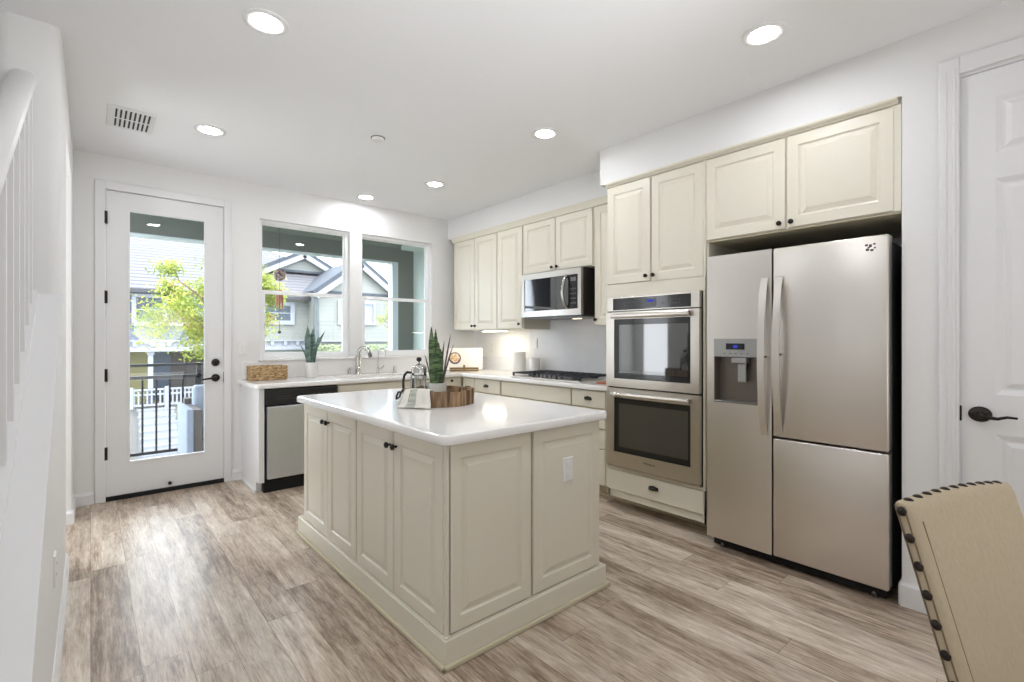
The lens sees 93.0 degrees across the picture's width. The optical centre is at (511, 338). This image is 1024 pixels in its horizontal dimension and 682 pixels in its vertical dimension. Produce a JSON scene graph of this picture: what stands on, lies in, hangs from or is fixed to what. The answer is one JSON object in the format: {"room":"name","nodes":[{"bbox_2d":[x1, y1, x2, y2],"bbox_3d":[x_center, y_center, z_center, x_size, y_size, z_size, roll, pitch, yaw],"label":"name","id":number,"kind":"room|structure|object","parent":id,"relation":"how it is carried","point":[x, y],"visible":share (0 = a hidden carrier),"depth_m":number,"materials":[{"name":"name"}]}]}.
{"room":"kitchen","nodes":[
{"label":"kitchen","id":0,"kind":"room"},
{"bbox_2d":[0,10,72,681],"bbox_3d":[-2.475,-0.079,1.786,1.200,2.740,4.081,0,0,-41],"label":"wall","id":1,"kind":"structure","parent":0,"point":[28,44],"depth_m":2.23,"materials":[{"name":"paint"}]},
{"bbox_2d":[0,293,62,681],"bbox_3d":[-1.444,0.473,1.409,0.139,1.360,2.162,0,0,-41],"label":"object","id":2,"kind":"structure","parent":1,"relation":"attached to","point":[21,551],"depth_m":1.40,"materials":[{"name":"white paint"}]},
{"bbox_2d":[0,68,37,548],"bbox_3d":[-1.495,-0.047,1.377,0.095,2.322,2.140,0,0,-41],"label":"stair railing","id":3,"kind":"object","parent":2,"relation":"on","point":[18,299],"visible":1,"depth_m":1.73,"materials":[{"name":"white paint"}]},
{"bbox_2d":[53,550,56,587],"bbox_3d":[-1.692,0.854,1.802,0.008,0.115,0.070,0,0,-41],"label":"wall outlet","id":4,"kind":"object","parent":1,"relation":"attached to","point":[55,551],"visible":1,"depth_m":1.78,"materials":[{"name":"white plastic"}]},
{"bbox_2d":[52,495,75,681],"bbox_3d":[-2.099,1.244,2.112,0.234,0.095,4.081,0,0,-41],"label":"baseboard","id":5,"kind":"structure","parent":1,"relation":"attached to","point":[70,515],"depth_m":2.17,"materials":[{"name":"white paint"}]},
{"bbox_2d":[130,212,401,248],"bbox_3d":[-2.965,-1.444,5.252,5.400,0.230,1.519,0,0,-41],"label":"ceiling","id":6,"kind":"structure","parent":0,"point":[264,228],"depth_m":6.21,"materials":[{"name":"grey paint"}]},
{"bbox_2d":[273,228,285,333],"bbox_3d":[-2.506,-0.691,5.239,0.128,1.276,0.128,0,0,-41],"label":"wind chime","id":7,"kind":"object","parent":6,"relation":"hanging from","point":[279,274],"visible":0.95,"depth_m":5.23,"materials":[{"name":"brown metal"}]},
{"bbox_2d":[130,213,412,349],"bbox_3d":[-3.498,0.011,5.715,5.200,2.680,0.120,0,0,-41],"label":"wall","id":8,"kind":"structure","parent":0,"point":[143,224],"depth_m":6.50,"materials":[{"name":"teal paint"}]},
{"bbox_2d":[130,232,397,349],"bbox_3d":[-3.598,0.111,5.633,4.942,2.480,0.134,0,0,-41],"label":"trim","id":9,"kind":"structure","parent":8,"relation":"attached to","point":[392,266],"depth_m":7.15,"materials":[{"name":"white wood"}]},
{"bbox_2d":[73,149,473,494],"bbox_3d":[-2.365,-0.079,4.675,5.150,2.740,0.140,0,0,-41],"label":"wall","id":10,"kind":"structure","parent":0,"point":[252,203],"depth_m":4.47,"materials":[{"name":"paint"}]},
{"bbox_2d":[74,469,241,506],"bbox_3d":[-2.920,1.244,4.092,1.148,0.095,0.014,0,0,-41],"label":"baseboard","id":11,"kind":"structure","parent":10,"relation":"attached to","point":[83,499],"depth_m":3.77,"materials":[{"name":"white paint"}]},
{"bbox_2d":[94,179,231,503],"bbox_3d":[-2.949,0.021,4.156,0.943,2.539,0.158,0,0,-41],"label":"trim","id":12,"kind":"structure","parent":10,"relation":"attached to","point":[100,186],"depth_m":3.83,"materials":[{"name":"white paint"}]},
{"bbox_2d":[104,190,223,501],"bbox_3d":[-2.928,0.056,4.133,0.831,2.470,0.179,0,0,-41],"label":"door","id":13,"kind":"structure","parent":10,"relation":"in","point":[126,478],"depth_m":4.00,"materials":[{"name":"white paint"}]},
{"bbox_2d":[260,220,347,358],"bbox_3d":[-2.101,-0.471,4.926,0.871,1.325,0.085,0,0,-41],"label":"window","id":14,"kind":"structure","parent":10,"relation":"in","point":[344,296],"depth_m":4.95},
{"bbox_2d":[259,354,428,361],"bbox_3d":[-1.671,0.203,5.197,1.896,0.026,0.091,0,0,-41],"label":"trim","id":15,"kind":"structure","parent":10,"relation":"attached to","point":[426,355],"depth_m":5.02,"materials":[{"name":"white wood"}]},
{"bbox_2d":[243,356,445,379],"bbox_3d":[-1.485,0.296,5.331,2.620,0.161,0.020,0,0,-41],"label":"backsplash","id":16,"kind":"structure","parent":10,"relation":"attached to","point":[339,366],"depth_m":5.09,"materials":[{"name":"white tile"}]},
{"bbox_2d":[362,234,429,355],"bbox_3d":[-1.343,-0.471,5.583,0.875,1.325,0.085,0,0,-41],"label":"window","id":17,"kind":"structure","parent":10,"relation":"in","point":[426,301],"depth_m":5.70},
{"bbox_2d":[413,252,423,349],"bbox_3d":[-1.019,0.011,6.939,0.150,2.680,1.519,0,0,-41],"label":"wall","id":18,"kind":"structure","parent":0,"point":[418,258],"depth_m":7.26,"materials":[{"name":"paint"}]},
{"bbox_2d":[401,245,423,252],"bbox_3d":[-1.328,-1.299,6.921,0.340,0.060,0.400,0,0,-41],"label":"trim","id":19,"kind":"structure","parent":18,"relation":"attached to","point":[403,247],"depth_m":6.92,"materials":[{"name":"paint"}]},
{"bbox_2d":[59,479,946,681],"bbox_3d":[0.456,1.351,1.421,5.150,0.120,8.551,0,0,-41],"label":"floor","id":20,"kind":"structure","parent":0,"point":[217,582],"depth_m":2.25,"materials":[{"name":"wood"}]},
{"bbox_2d":[241,385,263,492],"bbox_3d":[-2.281,0.855,4.257,0.054,0.873,0.601,0,0,-41],"label":"cabinet end panel","id":21,"kind":"object","parent":20,"relation":"on","point":[252,399],"visible":0.91,"depth_m":4.15,"materials":[{"name":"white paint"}]},
{"bbox_2d":[262,385,336,492],"bbox_3d":[-2.007,0.857,4.453,0.616,0.868,0.600,0,0,-41],"label":"dishwasher","id":22,"kind":"object","parent":20,"relation":"on","point":[283,415],"visible":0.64,"depth_m":4.13,"materials":[{"name":"silver metal"}]},
{"bbox_2d":[336,379,418,392],"bbox_3d":[-1.454,0.855,4.941,0.865,0.872,0.617,0,0,-41],"label":"base cabinet","id":23,"kind":"object","parent":20,"relation":"on","point":[387,384],"visible":0.02,"depth_m":4.67,"materials":[{"name":"beige paint"}]},
{"bbox_2d":[419,377,462,386],"bbox_3d":[-0.921,0.855,5.404,0.542,0.872,0.617,0,0,-41],"label":"base cabinet","id":24,"kind":"object","parent":20,"relation":"on","point":[453,381],"visible":0.17,"depth_m":5.28,"materials":[{"name":"beige paint"}]},
{"bbox_2d":[295,404,609,673],"bbox_3d":[-0.466,0.855,2.882,1.031,0.873,1.806,0,0,-41],"label":"kitchen island","id":25,"kind":"object","parent":20,"relation":"on","point":[464,549],"visible":0.96,"depth_m":2.19,"materials":[{"name":"beige paint"}]},
{"bbox_2d":[297,387,606,445],"bbox_3d":[-0.462,0.398,2.871,1.023,0.041,1.795,0,0,-41],"label":"island countertop","id":26,"kind":"structure","parent":25,"relation":"on","point":[488,417],"depth_m":2.40,"materials":[{"name":"white stone"}]},
{"bbox_2d":[395,385,473,407],"bbox_3d":[-0.430,0.332,2.842,0.422,0.087,0.412,0,0,-41],"label":"tray","id":27,"kind":"object","parent":26,"relation":"on","point":[454,396],"visible":0.66,"depth_m":2.69,"materials":[{"name":"brown wood"}]},
{"bbox_2d":[402,357,426,391],"bbox_3d":[-0.564,0.229,2.836,0.137,0.241,0.094,0,0,-25],"label":"press","id":28,"kind":"object","parent":27,"relation":"on","point":[417,368],"visible":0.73,"depth_m":2.83,"materials":[{"name":"silver glass"}]},
{"bbox_2d":[397,388,434,408],"bbox_3d":[-0.511,0.323,2.674,0.187,0.103,0.175,0,0,12],"label":"tea towel","id":29,"kind":"object","parent":27,"relation":"on","point":[413,397],"visible":0.96,"depth_m":2.62,"materials":[{"name":"white fabric"}]},
{"bbox_2d":[425,327,452,391],"bbox_3d":[-0.427,0.139,2.833,0.127,0.420,0.132,0,0,-41],"label":"snake plant","id":30,"kind":"object","parent":27,"relation":"on","point":[436,362],"visible":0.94,"depth_m":2.82,"materials":[{"name":"green plant"}]},
{"bbox_2d":[563,456,572,481],"bbox_3d":[0.272,0.633,2.360,0.070,0.115,0.006,0,0,-41],"label":"outlet","id":31,"kind":"object","parent":25,"relation":"attached to","point":[567,460],"depth_m":2.35,"materials":[{"name":"white plastic"}]},
{"bbox_2d":[463,377,501,395],"bbox_3d":[-0.124,0.855,5.294,0.612,0.872,0.648,0,0,-41],"label":"base cabinet","id":32,"kind":"object","parent":20,"relation":"on","point":[484,386],"visible":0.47,"depth_m":5.06,"materials":[{"name":"beige paint"}]},
{"bbox_2d":[502,381,572,405],"bbox_3d":[0.401,0.855,4.688,0.612,0.872,0.946,0,0,-41],"label":"base cabinet","id":33,"kind":"object","parent":20,"relation":"on","point":[534,392],"visible":0.07,"depth_m":4.45,"materials":[{"name":"beige paint"}]},
{"bbox_2d":[572,388,622,500],"bbox_3d":[0.869,0.855,4.153,0.606,0.872,0.468,0,0,-41],"label":"base cabinet","id":34,"kind":"object","parent":20,"relation":"on","point":[584,398],"visible":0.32,"depth_m":3.92,"materials":[{"name":"beige paint"}]},
{"bbox_2d":[238,369,605,390],"bbox_3d":[-0.623,0.398,4.322,2.677,0.041,2.672,0,0,-41],"label":"countertop","id":35,"kind":"structure","parent":34,"relation":"on","point":[500,375],"depth_m":4.55,"materials":[{"name":"white stone"}]},
{"bbox_2d":[246,365,287,380],"bbox_3d":[-2.245,0.306,4.460,0.330,0.138,0.194,0,0,-41],"label":"wicker basket","id":36,"kind":"object","parent":35,"relation":"on","point":[256,372],"visible":1,"depth_m":4.38,"materials":[{"name":"brown wicker"}]},
{"bbox_2d":[300,327,324,377],"bbox_3d":[-1.944,0.130,4.740,0.234,0.495,0.132,0,0,-19],"label":"snake plant","id":37,"kind":"object","parent":35,"relation":"on","point":[311,346],"visible":1,"depth_m":4.71,"materials":[{"name":"green plant"}]},
{"bbox_2d":[347,367,351,374],"bbox_3d":[-1.690,0.338,5.065,0.040,0.078,0.071,0,0,-41],"label":"soap dispenser","id":38,"kind":"object","parent":35,"relation":"on","point":[350,368],"visible":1,"depth_m":5.06,"materials":[{"name":"silver metal"}]},
{"bbox_2d":[355,346,372,374],"bbox_3d":[-1.563,0.227,5.114,0.187,0.299,0.103,0,0,33],"label":"kitchen faucet","id":39,"kind":"object","parent":35,"relation":"on","point":[358,356],"visible":1,"depth_m":5.10,"materials":[{"name":"silver metal"}]},
{"bbox_2d":[376,348,385,372],"bbox_3d":[-1.419,0.238,5.286,0.118,0.277,0.053,0,0,10],"label":"tap","id":40,"kind":"object","parent":35,"relation":"on","point":[378,368],"visible":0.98,"depth_m":5.28,"materials":[{"name":"silver metal"}]},
{"bbox_2d":[450,365,477,371],"bbox_3d":[-0.557,0.270,5.652,0.330,0.215,0.155,0,0,-6],"label":"book stand","id":41,"kind":"object","parent":35,"relation":"on","point":[463,368],"visible":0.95,"depth_m":5.58,"materials":[{"name":"brown wood"}]},
{"bbox_2d":[446,348,482,369],"bbox_3d":[-0.558,0.235,5.662,0.428,0.250,0.081,0,0,-6],"label":"cookbook","id":42,"kind":"object","parent":41,"relation":"on","point":[469,357],"visible":0.88,"depth_m":5.66,"materials":[{"name":"paper"}]},
{"bbox_2d":[449,352,460,363],"bbox_3d":[-0.664,0.228,5.647,0.122,0.136,0.073,0,0,-41],"label":"picture","id":43,"kind":"object","parent":42,"relation":"attached to","point":[455,358],"depth_m":5.65},
{"bbox_2d":[513,352,525,371],"bbox_3d":[0.080,0.262,5.343,0.139,0.230,0.140,0,0,-41],"label":"ceramic canister","id":44,"kind":"object","parent":35,"relation":"on","point":[519,358],"visible":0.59,"depth_m":5.28,"materials":[{"name":"white ceramic"}]},
{"bbox_2d":[529,358,539,370],"bbox_3d":[0.241,0.292,5.188,0.117,0.170,0.118,0,0,-41],"label":"ceramic canister","id":45,"kind":"object","parent":35,"relation":"on","point":[534,363],"visible":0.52,"depth_m":5.14,"materials":[{"name":"white ceramic"}]},
{"bbox_2d":[511,370,605,382],"bbox_3d":[0.472,0.352,4.631,0.500,0.050,0.900,0,0,-41],"label":"gas cooktop","id":46,"kind":"object","parent":35,"relation":"in","point":[566,376],"visible":0.98,"depth_m":4.47,"materials":[{"name":"metal"}]},
{"bbox_2d":[606,160,706,526],"bbox_3d":[1.238,0.058,3.637,0.760,2.467,0.796,0,0,-41],"label":"tall cabinet","id":47,"kind":"object","parent":20,"relation":"on","point":[657,243],"visible":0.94,"depth_m":3.36,"materials":[{"name":"beige paint"}]},
{"bbox_2d":[607,291,702,487],"bbox_3d":[1.171,0.325,3.570,0.654,1.264,0.738,0,0,-41],"label":"double wall oven","id":48,"kind":"object","parent":47,"relation":"in","point":[655,341],"visible":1,"depth_m":3.34,"materials":[{"name":"silver metal"}]},
{"bbox_2d":[707,234,901,598],"bbox_3d":[1.775,0.393,2.910,0.826,1.797,0.912,0,0,-41],"label":"refrigerator","id":49,"kind":"object","parent":20,"relation":"on","point":[804,342],"visible":1,"depth_m":2.60,"materials":[{"name":"silver metal"}]},
{"bbox_2d":[894,480,1023,681],"bbox_3d":[1.067,0.804,0.771,0.470,0.974,0.631,0,0,-22],"label":"dining chair","id":50,"kind":"object","parent":20,"relation":"on","point":[965,542],"visible":1,"depth_m":0.96,"materials":[{"name":"beige fabric"}]},
{"bbox_2d":[0,0,1007,219],"bbox_3d":[0.419,-1.524,1.463,5.150,0.150,8.661,0,0,-41],"label":"ceiling","id":51,"kind":"structure","parent":0,"point":[456,91],"depth_m":2.65,"materials":[{"name":"paint"}]},
{"bbox_2d":[106,103,156,134],"bbox_3d":[-2.521,-1.442,3.214,0.246,0.015,0.390,0,0,-41],"label":"ceiling vent","id":52,"kind":"object","parent":51,"relation":"in","point":[117,116],"visible":1,"depth_m":3.19,"materials":[{"name":"white metal"}]},
{"bbox_2d":[193,124,225,135],"bbox_3d":[-2.098,-1.445,3.376,0.192,0.008,0.192,0,0,-41],"label":"recessed light","id":53,"kind":"object","parent":51,"relation":"in","point":[206,129],"visible":1,"depth_m":3.37,"materials":[{"name":"white paint"}]},
{"bbox_2d":[242,8,288,35],"bbox_3d":[-1.128,-1.445,2.225,0.192,0.008,0.192,0,0,-41],"label":"recessed light","id":54,"kind":"object","parent":51,"relation":"in","point":[263,21],"visible":1,"depth_m":2.21,"materials":[{"name":"white paint"}]},
{"bbox_2d":[356,194,375,199],"bbox_3d":[-1.494,-1.445,4.974,0.192,0.008,0.192,0,0,-41],"label":"recessed light","id":55,"kind":"object","parent":51,"relation":"in","point":[360,196],"visible":1,"depth_m":4.97,"materials":[{"name":"white paint"}]},
{"bbox_2d":[371,135,384,142],"bbox_3d":[-0.968,-1.437,3.511,0.100,0.024,0.100,0,0,-41],"label":"smoke detector","id":56,"kind":"object","parent":51,"relation":"attached to","point":[376,138],"visible":1,"depth_m":3.48,"materials":[{"name":"white paint"}]},
{"bbox_2d":[425,181,444,187],"bbox_3d":[-0.722,-1.445,4.555,0.192,0.008,0.192,0,0,-41],"label":"recessed light","id":57,"kind":"object","parent":51,"relation":"in","point":[434,184],"visible":1,"depth_m":4.55,"materials":[{"name":"white paint"}]},
{"bbox_2d":[531,128,558,139],"bbox_3d":[0.233,-1.445,3.434,0.192,0.008,0.192,0,0,-41],"label":"recessed light","id":58,"kind":"object","parent":51,"relation":"in","point":[541,133],"visible":1,"depth_m":3.42,"materials":[{"name":"white paint"}]},
{"bbox_2d":[742,21,786,46],"bbox_3d":[1.198,-1.445,2.312,0.192,0.008,0.192,0,0,-41],"label":"recessed light","id":59,"kind":"object","parent":51,"relation":"in","point":[765,33],"visible":1,"depth_m":2.30,"materials":[{"name":"white paint"}]},
{"bbox_2d":[448,40,901,357],"bbox_3d":[0.762,-0.079,4.327,0.880,2.740,4.481,0,0,-41],"label":"wall","id":60,"kind":"structure","parent":0,"point":[873,76],"depth_m":3.07,"materials":[{"name":"paint"}]},
{"bbox_2d":[454,233,503,330],"bbox_3d":[-0.291,-0.652,5.650,0.435,1.107,0.814,0,0,-41],"label":"upper cabinet","id":61,"kind":"object","parent":60,"relation":"attached to","point":[475,260],"visible":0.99,"depth_m":5.49,"materials":[{"name":"beige paint"}]},
{"bbox_2d":[482,330,507,331],"bbox_3d":[-0.195,-0.089,5.469,0.070,0.019,0.400,0,0,-41],"label":"light","id":62,"kind":"object","parent":61,"relation":"attached to","point":[482,330],"visible":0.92,"depth_m":5.48,"materials":[{"name":"white plastic"}]},
{"bbox_2d":[490,342,493,351],"bbox_3d":[-0.243,0.101,5.904,0.008,0.115,0.070,0,0,-41],"label":"backsplash outlet","id":63,"kind":"object","parent":60,"relation":"attached to","point":[491,343],"visible":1,"depth_m":5.90,"materials":[{"name":"white plastic"}]},
{"bbox_2d":[497,226,549,329],"bbox_3d":[0.111,-0.652,5.186,0.435,1.107,0.406,0,0,-41],"label":"upper cabinet","id":64,"kind":"object","parent":60,"relation":"attached to","point":[509,242],"visible":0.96,"depth_m":5.06,"materials":[{"name":"beige paint"}]},
{"bbox_2d":[451,195,606,243],"bbox_3d":[0.121,-1.175,4.902,0.050,0.063,2.560,0,0,-41],"label":"trim","id":65,"kind":"structure","parent":60,"relation":"attached to","point":[599,201],"depth_m":4.75,"materials":[{"name":"beige paint"}]},
{"bbox_2d":[533,338,537,348],"bbox_3d":[0.255,0.051,5.329,0.010,0.115,0.070,0,0,-41],"label":"switch","id":66,"kind":"object","parent":60,"relation":"attached to","point":[535,340],"visible":1,"depth_m":5.32,"materials":[{"name":"white plastic"}]},
{"bbox_2d":[482,319,605,377],"bbox_3d":[0.381,0.094,5.194,0.020,0.566,2.671,0,0,-41],"label":"backsplash","id":67,"kind":"structure","parent":60,"relation":"attached to","point":[568,345],"depth_m":4.98,"materials":[{"name":"tile"}]},
{"bbox_2d":[523,207,594,274],"bbox_3d":[0.546,-0.920,4.684,0.435,0.572,0.914,0,0,-41],"label":"upper cabinet","id":68,"kind":"object","parent":60,"relation":"attached to","point":[567,241],"visible":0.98,"depth_m":4.52,"materials":[{"name":"beige paint"}]},
{"bbox_2d":[522,267,594,319],"bbox_3d":[0.505,-0.409,4.645,0.547,0.436,0.768,0,0,-41],"label":"microwave","id":69,"kind":"object","parent":68,"relation":"attached to","point":[564,294],"visible":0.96,"depth_m":4.43,"materials":[{"name":"metal"}]},
{"bbox_2d":[593,204,606,325],"bbox_3d":[0.974,-0.660,4.190,0.435,1.092,0.374,0,0,-41],"label":"upper cabinet","id":70,"kind":"object","parent":60,"relation":"attached to","point":[600,211],"visible":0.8,"depth_m":4.16,"materials":[{"name":"beige paint"}]},
{"bbox_2d":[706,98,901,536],"bbox_3d":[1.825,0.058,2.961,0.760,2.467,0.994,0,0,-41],"label":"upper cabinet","id":71,"kind":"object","parent":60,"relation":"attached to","point":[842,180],"visible":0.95,"depth_m":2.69,"materials":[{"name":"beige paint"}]},
{"bbox_2d":[605,96,898,188],"bbox_3d":[1.304,-1.159,3.041,0.050,0.033,1.775,0,0,-41],"label":"trim","id":72,"kind":"structure","parent":71,"relation":"attached to","point":[887,103],"depth_m":2.82,"materials":[{"name":"beige paint"}]},
{"bbox_2d":[902,0,1023,584],"bbox_3d":[3.489,-0.079,1.067,0.730,2.740,4.042,0,0,-41],"label":"wall","id":73,"kind":"structure","parent":0,"point":[922,53],"depth_m":2.29,"materials":[{"name":"paint"}]},
{"bbox_2d":[898,579,926,613],"bbox_3d":[3.233,1.231,0.855,0.094,0.120,4.056,0,0,-41],"label":"baseboard","id":74,"kind":"structure","parent":73,"relation":"attached to","point":[909,594],"depth_m":2.32,"materials":[{"name":"white paint"}]},
{"bbox_2d":[939,36,1023,487],"bbox_3d":[2.326,0.011,1.940,0.164,2.560,0.925,0,0,-41],"label":"trim","id":75,"kind":"structure","parent":73,"relation":"attached to","point":[951,72],"depth_m":2.20,"materials":[{"name":"white paint"}]},
{"bbox_2d":[960,60,1023,515],"bbox_3d":[2.269,0.051,1.901,0.098,2.455,0.790,0,0,-41],"label":"door","id":76,"kind":"structure","parent":73,"relation":"in","point":[992,101],"depth_m":2.12,"materials":[{"name":"white paint"}]},
{"bbox_3d":[-2.965,1.421,5.252,5.400,0.140,1.519,0,0,-41],"label":"floor","id":77,"kind":"structure","parent":0,"visible":0},
{"bbox_2d":[130,362,203,456],"bbox_3d":[-3.599,0.814,5.602,4.800,1.075,0.040,0,0,-41],"label":"balcony railing","id":78,"kind":"object","parent":77,"relation":"on","point":[197,377],"visible":0.12,"depth_m":5.33,"materials":[{"name":"black metal"}]},
{"bbox_2d":[178,384,203,453],"bbox_3d":[-3.006,0.921,5.189,0.875,0.860,0.700,0,0,-41],"label":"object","id":79,"kind":"object","parent":77,"relation":"on","point":[191,411],"visible":0.31,"depth_m":4.74,"materials":[{"name":"grey wicker"}]},
{"label":"outside","id":80,"kind":"structure","parent":0,"visible":0},
{"bbox_3d":[-17.141,4.391,35.041,100.000,0.200,64.589,0,0,-41],"label":"ground","id":81,"kind":"structure","parent":80,"visible":0},
{"bbox_2d":[137,407,177,458],"bbox_3d":[-10.883,3.290,15.036,1.010,2.002,2.720,0,0,-41],"label":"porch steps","id":82,"kind":"structure","parent":81,"relation":"on","point":[162,412],"depth_m":15.21,"materials":[{"name":"white wood"}]},
{"bbox_2d":[130,253,290,362],"bbox_3d":[-5.842,1.185,9.553,2.641,6.217,2.950,0,0,0],"label":"tree","id":83,"kind":"object","parent":81,"relation":"on","point":[195,329],"visible":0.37,"depth_m":9.02,"materials":[{"name":"green plant"}]},
{"bbox_2d":[130,236,317,459],"bbox_3d":[-14.783,-0.009,17.359,16.400,8.600,6.400,0,0,-41],"label":"house","id":84,"kind":"structure","parent":81,"relation":"on","point":[142,250],"depth_m":17.51,"materials":[{"name":"blue"}]},
{"bbox_2d":[130,386,192,409],"bbox_3d":[-13.337,1.941,14.775,9.200,0.700,0.120,0,0,-41],"label":"picket fence","id":85,"kind":"object","parent":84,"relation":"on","point":[166,388],"visible":0.37,"depth_m":16.17,"materials":[{"name":"white wood"}]},
{"bbox_2d":[262,254,331,351],"bbox_3d":[-10.114,0.230,21.572,4.576,8.123,6.150,0,0,-41],"label":"house","id":86,"kind":"structure","parent":81,"relation":"on","point":[294,320],"depth_m":19.26,"materials":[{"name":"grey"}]},
{"bbox_2d":[303,262,387,350],"bbox_3d":[-8.415,0.552,22.303,3.891,7.478,7.270,0,0,-41],"label":"house","id":87,"kind":"structure","parent":81,"relation":"on","point":[324,313],"depth_m":19.28,"materials":[{"name":"green"}]},
{"bbox_2d":[317,344,387,351],"bbox_3d":[-6.070,2.237,18.049,2.226,4.107,2.830,0,0,44],"label":"hedge","id":88,"kind":"object","parent":81,"relation":"on","point":[322,347],"visible":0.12,"depth_m":17.72,"materials":[{"name":"green plant"}]},
{"bbox_2d":[374,303,387,343],"bbox_3d":[-3.690,1.424,15.992,1.493,5.741,1.364,0,0,22],"label":"tree","id":89,"kind":"object","parent":81,"relation":"on","point":[386,315],"visible":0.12,"depth_m":15.81,"materials":[{"name":"green plant"}]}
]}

